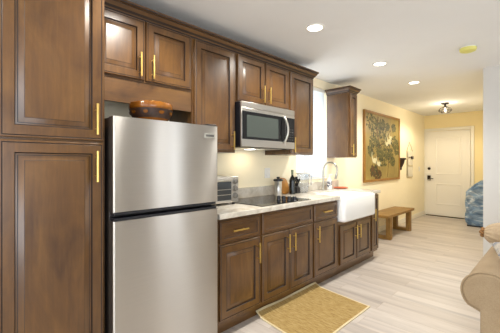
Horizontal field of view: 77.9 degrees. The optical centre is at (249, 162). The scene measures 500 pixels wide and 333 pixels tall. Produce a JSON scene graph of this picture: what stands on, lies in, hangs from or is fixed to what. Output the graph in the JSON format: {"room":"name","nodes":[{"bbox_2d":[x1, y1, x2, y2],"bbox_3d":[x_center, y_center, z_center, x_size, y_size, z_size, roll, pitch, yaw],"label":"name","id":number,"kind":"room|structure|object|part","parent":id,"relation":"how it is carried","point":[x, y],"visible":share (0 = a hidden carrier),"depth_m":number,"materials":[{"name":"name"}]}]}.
{"room":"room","nodes":[
{"label":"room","id":0,"kind":"room"},
{"bbox_2d":[104,78,424,226],"bbox_3d":[0.217,0.061,3.671,0.160,2.445,11.500,0,0,45],"label":"wall","id":1,"kind":"structure","parent":0,"point":[248,165],"depth_m":5.15,"materials":[{"name":"beige paint"}]},
{"bbox_2d":[104,8,190,111],"bbox_3d":[-0.821,-0.699,2.239,0.394,0.606,0.755,0,0,45],"label":"upper cabinet","id":2,"kind":"object","parent":1,"relation":"attached to","point":[143,60],"visible":0.82,"depth_m":2.12,"materials":[{"name":"brown wood"}]},
{"bbox_3d":[-0.850,-0.767,2.001,0.020,0.407,0.350,0,0,45],"label":"door","id":3,"kind":"part","parent":2,"relation":"part of","materials":[{"name":"brown wood"}]},
{"bbox_3d":[-0.734,-0.661,2.076,0.040,0.160,0.014,0,0,45],"label":"handle","id":4,"kind":"part","parent":2,"relation":"part of","materials":[{"name":"gold metal"}]},
{"bbox_3d":[-0.670,-0.661,2.140,0.040,0.160,0.014,0,0,45],"label":"handle","id":5,"kind":"part","parent":2,"relation":"part of","materials":[{"name":"gold metal"}]},
{"bbox_3d":[-0.590,-0.767,2.261,0.020,0.407,0.366,0,0,45],"label":"door","id":6,"kind":"part","parent":2,"relation":"part of","materials":[{"name":"brown wood"}]},
{"bbox_2d":[104,0,318,78],"bbox_3d":[-0.212,-1.013,2.854,0.386,0.078,2.486,0,0,45],"label":"crown molding","id":7,"kind":"structure","parent":2,"relation":"attached to","point":[126,7],"depth_m":2.43,"materials":[{"name":"brown wood"}]},
{"bbox_2d":[169,38,234,152],"bbox_3d":[-0.392,-0.545,2.668,0.394,0.914,0.456,0,0,45],"label":"upper cabinet","id":8,"kind":"object","parent":1,"relation":"attached to","point":[212,67],"visible":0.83,"depth_m":2.55,"materials":[{"name":"brown wood"}]},
{"bbox_3d":[-0.287,-0.533,2.564,0.020,0.866,0.418,0,0,45],"label":"door","id":9,"kind":"part","parent":8,"relation":"part of","materials":[{"name":"brown wood"}]},
{"bbox_2d":[235,53,288,109],"bbox_3d":[0.039,-0.771,3.100,0.394,0.461,0.760,0,0,45],"label":"upper cabinet","id":10,"kind":"object","parent":1,"relation":"attached to","point":[258,82],"visible":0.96,"depth_m":2.94,"materials":[{"name":"brown wood"}]},
{"bbox_3d":[0.013,-0.760,2.864,0.020,0.412,0.354,0,0,45],"label":"door","id":11,"kind":"part","parent":10,"relation":"part of","materials":[{"name":"brown wood"}]},
{"bbox_3d":[0.133,-0.651,2.943,0.040,0.160,0.014,0,0,45],"label":"handle","id":12,"kind":"part","parent":10,"relation":"part of","materials":[{"name":"gold metal"}]},
{"bbox_2d":[235,101,294,149],"bbox_3d":[0.070,-0.336,3.069,0.480,0.406,0.756,0,0,45],"label":"microwave","id":13,"kind":"object","parent":10,"relation":"attached to","point":[257,126],"visible":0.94,"depth_m":2.88,"materials":[{"name":"silver metal"}]},
{"bbox_3d":[0.135,-0.314,2.896,0.022,0.342,0.604,0,0,45],"label":"door","id":14,"kind":"part","parent":13,"relation":"part of","materials":[{"name":"silver metal"}]},
{"bbox_3d":[0.144,-0.332,2.889,0.001,0.246,0.598,0,0,45],"label":"door glass","id":15,"kind":"part","parent":13,"relation":"part of","materials":[{"name":"black glass"}]},
{"bbox_3d":[0.355,-0.327,3.061,0.069,0.281,0.027,0,0,23],"label":"handle","id":16,"kind":"part","parent":13,"relation":"part of","materials":[{"name":"silver metal"}]},
{"bbox_3d":[0.403,-0.314,3.164,0.022,0.342,0.150,0,0,45],"label":"control panel","id":17,"kind":"part","parent":13,"relation":"part of","materials":[{"name":"black glass"}]},
{"bbox_3d":[0.194,-0.651,3.004,0.040,0.160,0.014,0,0,45],"label":"handle","id":18,"kind":"part","parent":10,"relation":"part of","materials":[{"name":"gold metal"}]},
{"bbox_3d":[0.274,-0.760,3.126,0.020,0.412,0.357,0,0,45],"label":"door","id":19,"kind":"part","parent":10,"relation":"part of","materials":[{"name":"brown wood"}]},
{"bbox_2d":[264,168,269,177],"bbox_3d":[0.199,0.117,3.531,0.011,0.115,0.092,0,0,45],"label":"wall switch","id":20,"kind":"object","parent":1,"relation":"attached to","point":[266,170],"visible":1,"depth_m":3.52,"materials":[{"name":"white plastic"}]},
{"bbox_2d":[238,180,337,198],"bbox_3d":[0.328,0.316,3.652,0.020,0.106,2.814,0,0,45],"label":"backsplash","id":21,"kind":"structure","parent":1,"relation":"attached to","point":[246,192],"depth_m":3.46,"materials":[{"name":"stone"}]},
{"bbox_2d":[265,71,312,155],"bbox_3d":[0.471,-0.545,3.532,0.394,0.914,0.458,0,0,45],"label":"upper cabinet","id":22,"kind":"object","parent":1,"relation":"attached to","point":[300,87],"visible":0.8,"depth_m":3.42,"materials":[{"name":"brown wood"}]},
{"bbox_3d":[0.575,-0.533,3.427,0.020,0.866,0.422,0,0,45],"label":"door","id":23,"kind":"part","parent":22,"relation":"part of","materials":[{"name":"brown wood"}]},
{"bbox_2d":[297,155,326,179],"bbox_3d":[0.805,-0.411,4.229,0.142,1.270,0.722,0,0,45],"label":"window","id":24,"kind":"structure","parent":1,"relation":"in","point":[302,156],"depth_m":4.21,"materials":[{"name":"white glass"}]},
{"bbox_2d":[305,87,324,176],"bbox_3d":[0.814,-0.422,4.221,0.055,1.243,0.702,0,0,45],"label":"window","id":25,"kind":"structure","parent":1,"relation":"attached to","point":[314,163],"depth_m":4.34,"materials":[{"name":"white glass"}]},
{"bbox_2d":[325,85,360,157],"bbox_3d":[1.326,-0.556,4.387,0.394,0.964,0.332,0,0,45],"label":"upper cabinet","id":26,"kind":"object","parent":1,"relation":"attached to","point":[341,101],"visible":1,"depth_m":4.30,"materials":[{"name":"brown wood"}]},
{"bbox_3d":[1.323,-0.999,4.390,0.386,0.078,0.332,0,0,45],"label":"crown","id":27,"kind":"part","parent":26,"relation":"part of","materials":[{"name":"brown wood"}]},
{"bbox_3d":[1.431,-0.518,4.283,0.020,0.865,0.198,0,0,45],"label":"door","id":28,"kind":"part","parent":26,"relation":"part of","materials":[{"name":"brown wood"}]},
{"bbox_2d":[363,109,399,182],"bbox_3d":[2.512,-0.286,5.827,0.037,1.250,1.645,0,0,45],"label":"wall picture","id":29,"kind":"object","parent":1,"relation":"attached to","point":[381,132],"visible":1,"depth_m":5.72,"materials":[{"name":"brown wood"}]},
{"bbox_2d":[378,211,424,231],"bbox_3d":[2.831,1.234,6.162,0.014,0.100,4.240,0,0,45],"label":"baseboard","id":30,"kind":"structure","parent":1,"relation":"attached to","point":[400,221],"depth_m":6.60,"materials":[{"name":"paint"}]},
{"bbox_2d":[400,158,405,169],"bbox_3d":[3.214,0.026,6.479,0.107,0.255,0.251,0,0,45],"label":"shelf","id":31,"kind":"object","parent":1,"relation":"attached to","point":[402,160],"visible":0.98,"depth_m":6.45,"materials":[{"name":"brown wood"}]},
{"bbox_2d":[407,142,413,177],"bbox_3d":[3.567,-0.066,6.868,0.042,0.788,0.368,0,0,45],"label":"rack","id":32,"kind":"object","parent":1,"relation":"attached to","point":[410,153],"visible":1,"depth_m":6.87,"materials":[{"name":"metal"}]},
{"bbox_2d":[128,0,499,115],"bbox_3d":[2.254,-1.201,1.635,5.840,0.080,11.740,0,0,45],"label":"ceiling","id":33,"kind":"structure","parent":0,"point":[418,40],"depth_m":2.91,"materials":[{"name":"paint"}]},
{"bbox_2d":[305,23,323,31],"bbox_3d":[0.557,-1.157,2.653,0.160,0.008,0.160,0,0,45],"label":"recessed light","id":34,"kind":"object","parent":33,"relation":"in","point":[316,27],"visible":1,"depth_m":2.64,"materials":[{"name":"white paint"}]},
{"bbox_2d":[372,61,386,65],"bbox_3d":[1.518,-1.157,3.615,0.160,0.008,0.160,0,0,45],"label":"recessed light","id":35,"kind":"object","parent":33,"relation":"in","point":[381,63],"visible":1,"depth_m":3.60,"materials":[{"name":"white paint"}]},
{"bbox_2d":[439,102,451,112],"bbox_3d":[3.787,-1.065,5.998,0.232,0.190,0.232,0,0,45],"label":"flush ceiling light","id":36,"kind":"object","parent":33,"relation":"attached to","point":[444,103],"visible":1,"depth_m":5.98,"materials":[{"name":"brown metal"}]},
{"bbox_2d":[459,45,476,53],"bbox_3d":[2.187,-1.134,3.099,0.146,0.052,0.146,0,0,45],"label":"smoke detector","id":37,"kind":"object","parent":33,"relation":"attached to","point":[466,49],"visible":1,"depth_m":3.06,"materials":[{"name":"yellow plastic"}]},
{"bbox_2d":[221,215,482,332],"bbox_3d":[2.254,1.314,1.635,5.840,0.060,11.740,0,0,45],"label":"floor","id":38,"kind":"structure","parent":0,"point":[411,283],"depth_m":3.34,"materials":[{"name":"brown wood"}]},
{"bbox_2d":[0,0,103,332],"bbox_3d":[-1.147,0.071,1.704,0.688,2.424,0.462,0,0,45],"label":"pantry cabinet","id":39,"kind":"object","parent":38,"relation":"on","point":[52,51],"visible":1,"depth_m":1.48,"materials":[{"name":"brown wood"}]},
{"bbox_3d":[-0.942,0.532,1.500,0.020,1.273,0.439,0,0,45],"label":"door","id":40,"kind":"part","parent":39,"relation":"part of","materials":[{"name":"brown wood"}]},
{"bbox_3d":[-0.942,-0.576,1.500,0.020,0.921,0.439,0,0,45],"label":"door","id":41,"kind":"part","parent":39,"relation":"part of","materials":[{"name":"brown wood"}]},
{"bbox_3d":[-0.795,0.019,1.606,0.040,0.160,0.014,0,0,45],"label":"handle","id":42,"kind":"part","parent":39,"relation":"part of","materials":[{"name":"gold metal"}]},
{"bbox_3d":[-0.795,-0.226,1.606,0.040,0.160,0.014,0,0,45],"label":"handle","id":43,"kind":"part","parent":39,"relation":"part of","materials":[{"name":"gold metal"}]},
{"bbox_2d":[104,116,216,332],"bbox_3d":[-0.707,0.511,2.103,0.690,1.544,0.701,0,0,45],"label":"refrigerator","id":44,"kind":"object","parent":38,"relation":"on","point":[160,177],"visible":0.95,"depth_m":1.79,"materials":[{"name":"grey metal"}]},
{"bbox_2d":[128,100,172,120],"bbox_3d":[-0.631,-0.311,1.973,0.272,0.127,0.272,0,0,45],"label":"wooden bowl","id":45,"kind":"object","parent":44,"relation":"on","point":[144,109],"visible":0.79,"depth_m":1.87,"materials":[{"name":"brown wood"}]},
{"bbox_3d":[-0.487,0.769,1.882,0.062,0.919,0.701,0,0,45],"label":"fresh food door","id":46,"kind":"part","parent":44,"relation":"part of","materials":[{"name":"metal"}]},
{"bbox_3d":[-0.487,0.007,1.882,0.062,0.509,0.701,0,0,45],"label":"freezer door","id":47,"kind":"part","parent":44,"relation":"part of","materials":[{"name":"metal"}]},
{"bbox_2d":[217,213,260,332],"bbox_3d":[-0.275,0.847,2.589,0.670,0.874,0.454,0,0,45],"label":"base cabinet","id":48,"kind":"object","parent":38,"relation":"on","point":[238,238],"visible":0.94,"depth_m":2.37,"materials":[{"name":"brown wood"}]},
{"bbox_3d":[-0.072,0.509,2.388,0.020,0.166,0.424,0,0,45],"label":"drawer","id":49,"kind":"part","parent":48,"relation":"part of","materials":[{"name":"brown wood"}]},
{"bbox_3d":[-0.072,0.879,2.388,0.020,0.550,0.424,0,0,45],"label":"door","id":50,"kind":"part","parent":48,"relation":"part of","materials":[{"name":"brown wood"}]},
{"bbox_3d":[-0.074,0.509,2.357,0.040,0.014,0.160,0,0,45],"label":"handle","id":51,"kind":"part","parent":48,"relation":"part of","materials":[{"name":"gold metal"}]},
{"bbox_3d":[0.074,0.724,2.492,0.040,0.160,0.014,0,0,45],"label":"handle","id":52,"kind":"part","parent":48,"relation":"part of","materials":[{"name":"gold metal"}]},
{"bbox_2d":[214,180,379,219],"bbox_3d":[0.549,0.336,3.431,0.647,0.146,2.814,0,0,45],"label":"countertop","id":53,"kind":"structure","parent":48,"relation":"on","point":[225,210],"depth_m":3.22,"materials":[{"name":"stone"}]},
{"bbox_2d":[211,175,237,204],"bbox_3d":[-0.340,0.244,2.716,0.322,0.249,0.442,0,0,45],"label":"toaster oven","id":54,"kind":"object","parent":53,"relation":"on","point":[227,186],"visible":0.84,"depth_m":2.68,"materials":[{"name":"silver metal"}]},
{"bbox_3d":[-0.280,0.237,2.605,0.012,0.205,0.340,0,0,45],"label":"door","id":55,"kind":"part","parent":54,"relation":"part of","materials":[{"name":"silver metal"}]},
{"bbox_2d":[231,195,310,206],"bbox_3d":[0.174,0.344,3.035,0.528,0.050,0.724,0,0,45],"label":"cooktop","id":56,"kind":"object","parent":53,"relation":"in","point":[269,200],"visible":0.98,"depth_m":2.98,"materials":[{"name":"black glass"}]},
{"bbox_2d":[273,177,282,195],"bbox_3d":[0.320,0.263,3.505,0.110,0.212,0.110,0,0,45],"label":"canister","id":57,"kind":"object","parent":53,"relation":"on","point":[277,182],"visible":0.98,"depth_m":3.47,"materials":[{"name":"silver metal"}]},
{"bbox_2d":[280,178,288,193],"bbox_3d":[0.401,0.273,3.649,0.067,0.190,0.156,0,0,45],"label":"cutting board","id":58,"kind":"object","parent":53,"relation":"on","point":[285,188],"visible":0.73,"depth_m":3.65,"materials":[{"name":"brown wood"}]},
{"bbox_2d":[289,170,294,194],"bbox_3d":[0.496,0.225,3.625,0.068,0.288,0.068,0,0,45],"label":"oil bottle","id":59,"kind":"object","parent":53,"relation":"on","point":[292,179],"visible":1,"depth_m":3.60,"materials":[{"name":"black glass"}]},
{"bbox_2d":[295,186,299,192],"bbox_3d":[0.553,0.310,3.773,0.109,0.118,0.070,0,0,45],"label":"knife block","id":60,"kind":"object","parent":53,"relation":"on","point":[297,188],"visible":0.45,"depth_m":3.73,"materials":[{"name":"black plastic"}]},
{"bbox_2d":[296,172,311,192],"bbox_3d":[0.668,0.244,3.853,0.168,0.250,0.196,0,0,22],"label":"pitcher","id":61,"kind":"object","parent":53,"relation":"on","point":[304,177],"visible":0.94,"depth_m":3.78,"materials":[{"name":"clear glass"}]},
{"bbox_2d":[321,161,337,189],"bbox_3d":[1.067,0.175,4.136,0.230,0.388,0.096,0,0,45],"label":"faucet","id":62,"kind":"object","parent":53,"relation":"on","point":[326,163],"visible":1,"depth_m":4.16,"materials":[{"name":"silver metal"}]},
{"bbox_2d":[327,174,331,188],"bbox_3d":[1.115,0.265,4.342,0.067,0.207,0.067,0,0,0],"label":"soap bottle","id":63,"kind":"object","parent":53,"relation":"on","point":[329,181],"visible":0.97,"depth_m":4.32,"materials":[{"name":"white plastic"}]},
{"bbox_2d":[318,191,374,221],"bbox_3d":[1.157,0.525,3.856,0.493,0.276,0.817,0,0,45],"label":"farmhouse sink","id":64,"kind":"object","parent":53,"relation":"in","point":[352,205],"visible":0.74,"depth_m":3.64,"materials":[{"name":"white ceramic"}]},
{"bbox_2d":[255,204,312,314],"bbox_3d":[0.156,0.847,3.021,0.670,0.874,0.764,0,0,45],"label":"base cabinet","id":65,"kind":"object","parent":38,"relation":"on","point":[286,235],"visible":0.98,"depth_m":2.77,"materials":[{"name":"brown wood"}]},
{"bbox_3d":[0.227,0.879,2.686,0.020,0.550,0.363,0,0,45],"label":"door","id":66,"kind":"part","parent":65,"relation":"part of","materials":[{"name":"brown wood"}]},
{"bbox_3d":[0.359,0.509,2.818,0.020,0.166,0.736,0,0,45],"label":"false drawer","id":67,"kind":"part","parent":65,"relation":"part of","materials":[{"name":"brown wood"}]},
{"bbox_3d":[0.350,0.719,2.768,0.040,0.160,0.014,0,0,45],"label":"handle","id":68,"kind":"part","parent":65,"relation":"part of","materials":[{"name":"gold metal"}]},
{"bbox_3d":[0.410,0.719,2.828,0.040,0.160,0.014,0,0,45],"label":"handle","id":69,"kind":"part","parent":65,"relation":"part of","materials":[{"name":"gold metal"}]},
{"bbox_3d":[0.490,0.879,2.950,0.020,0.550,0.365,0,0,45],"label":"door","id":70,"kind":"part","parent":65,"relation":"part of","materials":[{"name":"brown wood"}]},
{"bbox_2d":[256,282,369,332],"bbox_3d":[0.554,1.260,2.666,0.616,0.047,0.985,0,0,45],"label":"rug","id":71,"kind":"object","parent":38,"relation":"on","point":[313,308],"visible":1,"depth_m":2.65,"materials":[{"name":"fabric"}]},
{"bbox_2d":[307,200,336,284],"bbox_3d":[0.598,0.847,3.463,0.670,0.874,0.485,0,0,45],"label":"base cabinet","id":72,"kind":"object","parent":38,"relation":"on","point":[324,222],"visible":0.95,"depth_m":3.24,"materials":[{"name":"brown wood"}]},
{"bbox_3d":[0.692,0.719,3.111,0.040,0.160,0.014,0,0,45],"label":"handle","id":73,"kind":"part","parent":72,"relation":"part of","materials":[{"name":"gold metal"}]},
{"bbox_3d":[0.800,0.509,3.260,0.020,0.166,0.456,0,0,45],"label":"drawer","id":74,"kind":"part","parent":72,"relation":"part of","materials":[{"name":"brown wood"}]},
{"bbox_3d":[0.800,0.879,3.260,0.020,0.550,0.456,0,0,45],"label":"door","id":75,"kind":"part","parent":72,"relation":"part of","materials":[{"name":"brown wood"}]},
{"bbox_2d":[333,216,369,275],"bbox_3d":[1.074,0.975,3.939,0.670,0.618,0.830,0,0,45],"label":"base cabinet","id":76,"kind":"object","parent":38,"relation":"on","point":[353,237],"visible":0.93,"depth_m":3.68,"materials":[{"name":"brown wood"}]},
{"bbox_3d":[1.143,0.931,3.603,0.020,0.445,0.383,0,0,45],"label":"door","id":77,"kind":"part","parent":76,"relation":"part of","materials":[{"name":"brown wood"}]},
{"bbox_3d":[1.337,0.824,3.756,0.040,0.160,0.014,0,0,45],"label":"handle","id":78,"kind":"part","parent":76,"relation":"part of","materials":[{"name":"gold metal"}]},
{"bbox_3d":[1.423,0.931,3.883,0.020,0.445,0.385,0,0,45],"label":"door","id":79,"kind":"part","parent":76,"relation":"part of","materials":[{"name":"brown wood"}]},
{"bbox_2d":[366,193,377,259],"bbox_3d":[1.460,0.847,4.325,0.670,0.874,0.228,0,0,45],"label":"base cabinet","id":80,"kind":"object","parent":38,"relation":"on","point":[373,218],"visible":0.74,"depth_m":4.10,"materials":[{"name":"brown wood"}]},
{"bbox_3d":[1.663,0.790,4.123,0.020,0.728,0.208,0,0,45],"label":"door","id":81,"kind":"part","parent":80,"relation":"part of","materials":[{"name":"brown wood"}]},
{"bbox_2d":[378,206,413,239],"bbox_3d":[2.562,1.074,5.582,0.365,0.420,1.280,0,0,45],"label":"bench","id":82,"kind":"object","parent":38,"relation":"on","point":[388,213],"visible":0.8,"depth_m":5.49,"materials":[{"name":"brown wood"}]},
{"bbox_3d":[2.241,1.097,5.253,0.315,0.374,0.090,0,0,45],"label":"leg frame","id":83,"kind":"part","parent":82,"relation":"part of","materials":[{"name":"brown wood"}]},
{"bbox_3d":[2.562,0.886,5.582,0.365,0.045,1.280,0,0,45],"label":"seat","id":84,"kind":"part","parent":82,"relation":"part of","materials":[{"name":"brown wood"}]},
{"bbox_3d":[2.912,1.097,5.926,0.315,0.374,0.090,0,0,45],"label":"leg frame","id":85,"kind":"part","parent":82,"relation":"part of","materials":[{"name":"brown wood"}]},
{"bbox_2d":[465,180,482,227],"bbox_3d":[4.746,0.819,6.285,0.568,0.930,0.579,0,0,45],"label":"armchair","id":86,"kind":"object","parent":38,"relation":"on","point":[474,195],"visible":0.48,"depth_m":6.17,"materials":[{"name":"blue fabric"}]},
{"bbox_2d":[460,246,499,332],"bbox_3d":[2.510,0.864,1.607,2.168,0.840,1.178,0,0,45],"label":"sofa","id":87,"kind":"object","parent":38,"relation":"on","point":[480,289],"visible":0.95,"depth_m":1.88,"materials":[{"name":"beige fabric"}]},
{"bbox_2d":[479,223,499,243],"bbox_3d":[2.009,0.564,2.299,0.492,0.213,0.208,0,0,39],"label":"bolster pillow","id":88,"kind":"object","parent":87,"relation":"on","point":[491,233],"visible":0.95,"depth_m":2.36,"materials":[{"name":"beige fabric"}]},
{"bbox_2d":[491,242,499,257],"bbox_3d":[1.805,0.613,2.013,0.344,0.138,0.254,0,0,25],"label":"throw pillow","id":89,"kind":"object","parent":87,"relation":"on","point":[496,245],"visible":1,"depth_m":2.10,"materials":[{"name":"fabric"}]},
{"bbox_2d":[425,110,482,217],"bbox_3d":[4.970,0.061,7.135,1.985,2.445,0.120,0,0,45],"label":"wall","id":90,"kind":"structure","parent":0,"point":[474,118],"depth_m":6.99,"materials":[{"name":"paint"}]},
{"bbox_2d":[426,129,470,217],"bbox_3d":[4.651,0.254,7.294,0.900,2.020,0.099,0,0,45],"label":"door","id":91,"kind":"structure","parent":90,"relation":"in","point":[448,153],"depth_m":7.29,"materials":[{"name":"paint"}]},
{"bbox_2d":[424,126,473,214],"bbox_3d":[4.690,0.224,7.314,1.014,2.120,0.022,0,0,45],"label":"trim","id":92,"kind":"structure","parent":90,"relation":"attached to","point":[462,127],"depth_m":7.27,"materials":[{"name":"paint"}]},
{"bbox_2d":[483,65,499,255],"bbox_3d":[4.278,0.061,2.454,3.895,2.445,0.120,0,0,45],"label":"wall","id":93,"kind":"structure","parent":0,"point":[491,75],"depth_m":3.73,"materials":[{"name":"white paint"}]}
]}

